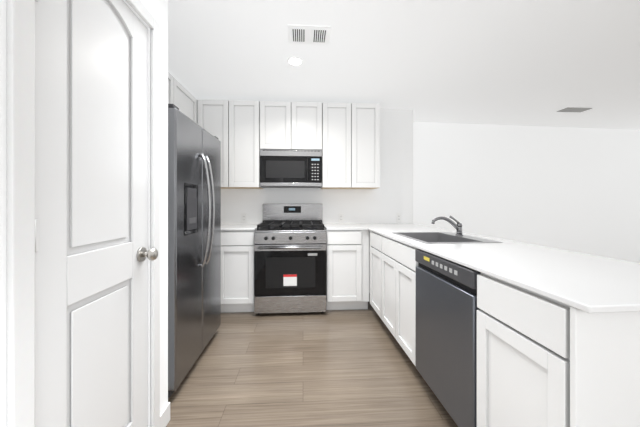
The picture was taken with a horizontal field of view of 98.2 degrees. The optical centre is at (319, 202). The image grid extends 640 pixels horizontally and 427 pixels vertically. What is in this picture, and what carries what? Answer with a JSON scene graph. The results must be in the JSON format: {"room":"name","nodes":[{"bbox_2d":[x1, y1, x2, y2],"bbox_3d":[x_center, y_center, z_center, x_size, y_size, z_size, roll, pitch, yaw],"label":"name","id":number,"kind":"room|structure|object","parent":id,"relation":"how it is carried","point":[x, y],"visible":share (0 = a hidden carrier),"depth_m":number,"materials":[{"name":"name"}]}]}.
{"room":"kitchen","nodes":[
{"label":"kitchen","id":0,"kind":"room"},
{"bbox_2d":[0,0,167,426],"bbox_3d":[-0.724,-0.030,-1.262,0.120,2.440,5.570,0,0,-4],"label":"wall","id":1,"kind":"structure","parent":0,"point":[157,10],"depth_m":1.34,"materials":[{"name":"paint"}]},
{"bbox_2d":[7,0,159,426],"bbox_3d":[-0.856,0.144,1.045,0.137,2.092,0.714,0,0,-4],"label":"door frame","id":2,"kind":"structure","parent":1,"relation":"attached to","point":[20,213],"depth_m":0.72,"materials":[{"name":"paint"}]},
{"bbox_2d":[35,0,157,426],"bbox_3d":[-0.794,0.169,1.048,0.113,2.018,0.586,0,0,-4],"label":"pantry door","id":3,"kind":"structure","parent":1,"relation":"in","point":[93,254],"depth_m":0.98,"materials":[{"name":"paint"}]},
{"bbox_2d":[160,402,169,426],"bbox_3d":[-0.657,1.140,-1.258,0.014,0.100,5.570,0,0,-4],"label":"baseboard","id":4,"kind":"structure","parent":1,"relation":"attached to","point":[164,417],"depth_m":1.47,"materials":[{"name":"paint"}]},
{"bbox_2d":[166,293,457,426],"bbox_3d":[2.379,1.240,0.421,8.800,0.100,8.950,0,0,-4],"label":"floor","id":5,"kind":"structure","parent":0,"point":[344,368],"depth_m":1.88,"materials":[{"name":"brown wood"}]},
{"bbox_2d":[168,104,220,397],"bbox_3d":[-1.218,0.297,2.084,0.823,1.785,0.910,0,0,-4],"label":"refrigerator","id":6,"kind":"object","parent":5,"relation":"on","point":[194,236],"visible":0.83,"depth_m":1.88,"materials":[{"name":"grey metal"}]},
{"bbox_2d":[221,229,256,312],"bbox_3d":[-1.057,0.741,3.239,0.685,0.899,0.639,0,0,-4],"label":"base cabinet","id":7,"kind":"object","parent":5,"relation":"on","point":[237,270],"visible":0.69,"depth_m":2.94,"materials":[{"name":"paint"}]},
{"bbox_2d":[221,224,367,230],"bbox_3d":[-0.629,0.280,3.261,2.256,0.020,0.647,0,0,-4],"label":"countertop","id":8,"kind":"structure","parent":7,"relation":"on","point":[229,227],"depth_m":3.06,"materials":[{"name":"white stone"}]},
{"bbox_2d":[254,204,326,313],"bbox_3d":[-0.327,0.600,3.221,0.760,1.180,0.740,0,0,-4],"label":"range","id":9,"kind":"object","parent":5,"relation":"on","point":[290,241],"visible":1,"depth_m":2.92,"materials":[{"name":"grey metal"}]},
{"bbox_2d":[326,230,368,309],"bbox_3d":[0.288,0.741,3.321,0.470,0.899,0.639,0,0,-4],"label":"base cabinet","id":10,"kind":"object","parent":5,"relation":"on","point":[347,269],"visible":0.98,"depth_m":3.01,"materials":[{"name":"paint"}]},
{"bbox_2d":[370,231,383,317],"bbox_3d":[0.852,0.741,2.803,0.630,0.899,0.486,0,0,-4],"label":"base cabinet","id":11,"kind":"object","parent":5,"relation":"on","point":[375,266],"visible":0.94,"depth_m":2.73,"materials":[{"name":"paint"}]},
{"bbox_2d":[381,236,418,365],"bbox_3d":[0.901,0.741,2.196,0.637,0.899,0.753,0,0,-4],"label":"base cabinet","id":12,"kind":"object","parent":5,"relation":"on","point":[399,263],"visible":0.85,"depth_m":2.10,"materials":[{"name":"paint"}]},
{"bbox_2d":[358,223,639,312],"bbox_3d":[0.968,0.280,2.206,0.827,0.020,2.925,0,0,-4],"label":"countertop","id":13,"kind":"structure","parent":12,"relation":"on","point":[587,283],"depth_m":1.14,"materials":[{"name":"white stone"}]},
{"bbox_2d":[392,232,501,243],"bbox_3d":[0.944,0.357,2.194,0.548,0.182,0.685,0,0,-4],"label":"sink","id":14,"kind":"object","parent":13,"relation":"in","point":[435,237],"visible":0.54,"depth_m":2.38,"materials":[{"name":"silver metal"}]},
{"bbox_2d":[431,216,462,235],"bbox_3d":[1.031,0.183,2.249,0.263,0.163,0.058,0,0,-4],"label":"faucet","id":15,"kind":"object","parent":13,"relation":"on","point":[458,226],"visible":1,"depth_m":2.24,"materials":[{"name":"silver metal"}]},
{"bbox_2d":[415,249,480,426],"bbox_3d":[0.938,0.744,1.522,0.612,0.893,0.612,0,0,-4],"label":"dishwasher","id":16,"kind":"object","parent":5,"relation":"on","point":[447,308],"visible":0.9,"depth_m":1.40,"materials":[{"name":"grey metal"}]},
{"bbox_2d":[477,273,639,426],"bbox_3d":[1.009,0.741,1.007,0.651,0.899,0.442,0,0,-4],"label":"base cabinet","id":17,"kind":"object","parent":5,"relation":"on","point":[543,361],"visible":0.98,"depth_m":0.84,"materials":[{"name":"paint"}]},
{"bbox_2d":[221,109,412,292],"bbox_3d":[-0.270,-0.030,3.670,3.030,2.440,0.120,0,0,-4],"label":"wall","id":18,"kind":"structure","parent":0,"point":[388,199],"depth_m":3.67,"materials":[{"name":"paint"}]},
{"bbox_2d":[196,99,262,188],"bbox_3d":[-1.085,-0.691,3.391,0.733,1.018,0.335,0,0,-4],"label":"upper cabinet","id":19,"kind":"object","parent":18,"relation":"attached to","point":[233,126],"visible":0.79,"depth_m":3.24,"materials":[{"name":"paint"}]},
{"bbox_2d":[241,214,246,222],"bbox_3d":[-0.979,0.195,3.562,0.070,0.116,0.008,0,0,-4],"label":"electrical outlet","id":20,"kind":"object","parent":18,"relation":"attached to","point":[243,218],"visible":1,"depth_m":3.56,"materials":[{"name":"white plastic"}]},
{"bbox_2d":[260,101,321,149],"bbox_3d":[-0.350,-0.916,3.436,0.734,0.568,0.335,0,0,-4],"label":"upper cabinet","id":21,"kind":"object","parent":18,"relation":"attached to","point":[285,125],"visible":0.98,"depth_m":3.27,"materials":[{"name":"paint"}]},
{"bbox_2d":[260,150,321,187],"bbox_3d":[-0.350,-0.411,3.428,0.728,0.430,0.347,0,0,-4],"label":"microwave","id":22,"kind":"object","parent":21,"relation":"attached to","point":[290,168],"visible":1,"depth_m":3.27,"materials":[{"name":"grey metal"}]},
{"bbox_2d":[339,213,343,221],"bbox_3d":[0.278,0.195,3.639,0.070,0.116,0.008,0,0,-4],"label":"electrical outlet","id":23,"kind":"object","parent":18,"relation":"attached to","point":[341,217],"visible":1,"depth_m":3.64,"materials":[{"name":"white plastic"}]},
{"bbox_2d":[321,102,379,188],"bbox_3d":[0.366,-0.691,3.479,0.695,1.018,0.335,0,0,-4],"label":"upper cabinet","id":24,"kind":"object","parent":18,"relation":"attached to","point":[350,145],"visible":1,"depth_m":3.32,"materials":[{"name":"paint"}]},
{"bbox_2d":[396,213,400,221],"bbox_3d":[1.047,0.195,3.686,0.070,0.116,0.008,0,0,-4],"label":"electrical outlet","id":25,"kind":"object","parent":18,"relation":"attached to","point":[398,217],"visible":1,"depth_m":3.68,"materials":[{"name":"white plastic"}]},
{"bbox_2d":[168,0,639,129],"bbox_3d":[2.379,-1.300,0.421,8.800,0.100,8.950,0,0,-4],"label":"ceiling","id":26,"kind":"structure","parent":0,"point":[520,62],"depth_m":2.37,"materials":[{"name":"paint"}]},
{"bbox_2d":[287,57,302,65],"bbox_3d":[-0.219,-1.246,2.441,0.140,0.008,0.140,0,0,-4],"label":"recessed light","id":27,"kind":"object","parent":26,"relation":"in","point":[295,61],"visible":1,"depth_m":2.43,"materials":[{"name":"white plastic"}]},
{"bbox_2d":[287,25,330,44],"bbox_3d":[-0.081,-1.244,2.059,0.310,0.010,0.220,0,0,-4],"label":"ceiling vent","id":28,"kind":"object","parent":26,"relation":"in","point":[304,34],"visible":1,"depth_m":2.04,"materials":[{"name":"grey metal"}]},
{"bbox_2d":[556,107,591,111],"bbox_3d":[3.405,-1.246,3.715,0.350,0.008,0.160,0,0,-4],"label":"ceiling vent","id":29,"kind":"object","parent":26,"relation":"in","point":[568,109],"visible":0.96,"depth_m":3.68,"materials":[{"name":"white metal"}]},
{"bbox_2d":[413,122,639,262],"bbox_3d":[3.783,-0.030,4.606,6.030,2.440,0.120,0,0,-7],"label":"wall","id":30,"kind":"structure","parent":0,"point":[571,189],"depth_m":4.51,"materials":[{"name":"paint"}]},
{"bbox_3d":[-1.779,-0.030,2.551,0.120,2.440,2.170,0,0,-4],"label":"wall","id":31,"kind":"structure","parent":0,"visible":0},
{"bbox_2d":[168,72,195,122],"bbox_3d":[-1.546,-0.970,2.505,0.335,0.460,2.044,0,0,-4],"label":"upper cabinet","id":32,"kind":"object","parent":31,"relation":"attached to","point":[181,97],"visible":0.15,"depth_m":2.82,"materials":[{"name":"paint"}]}
]}

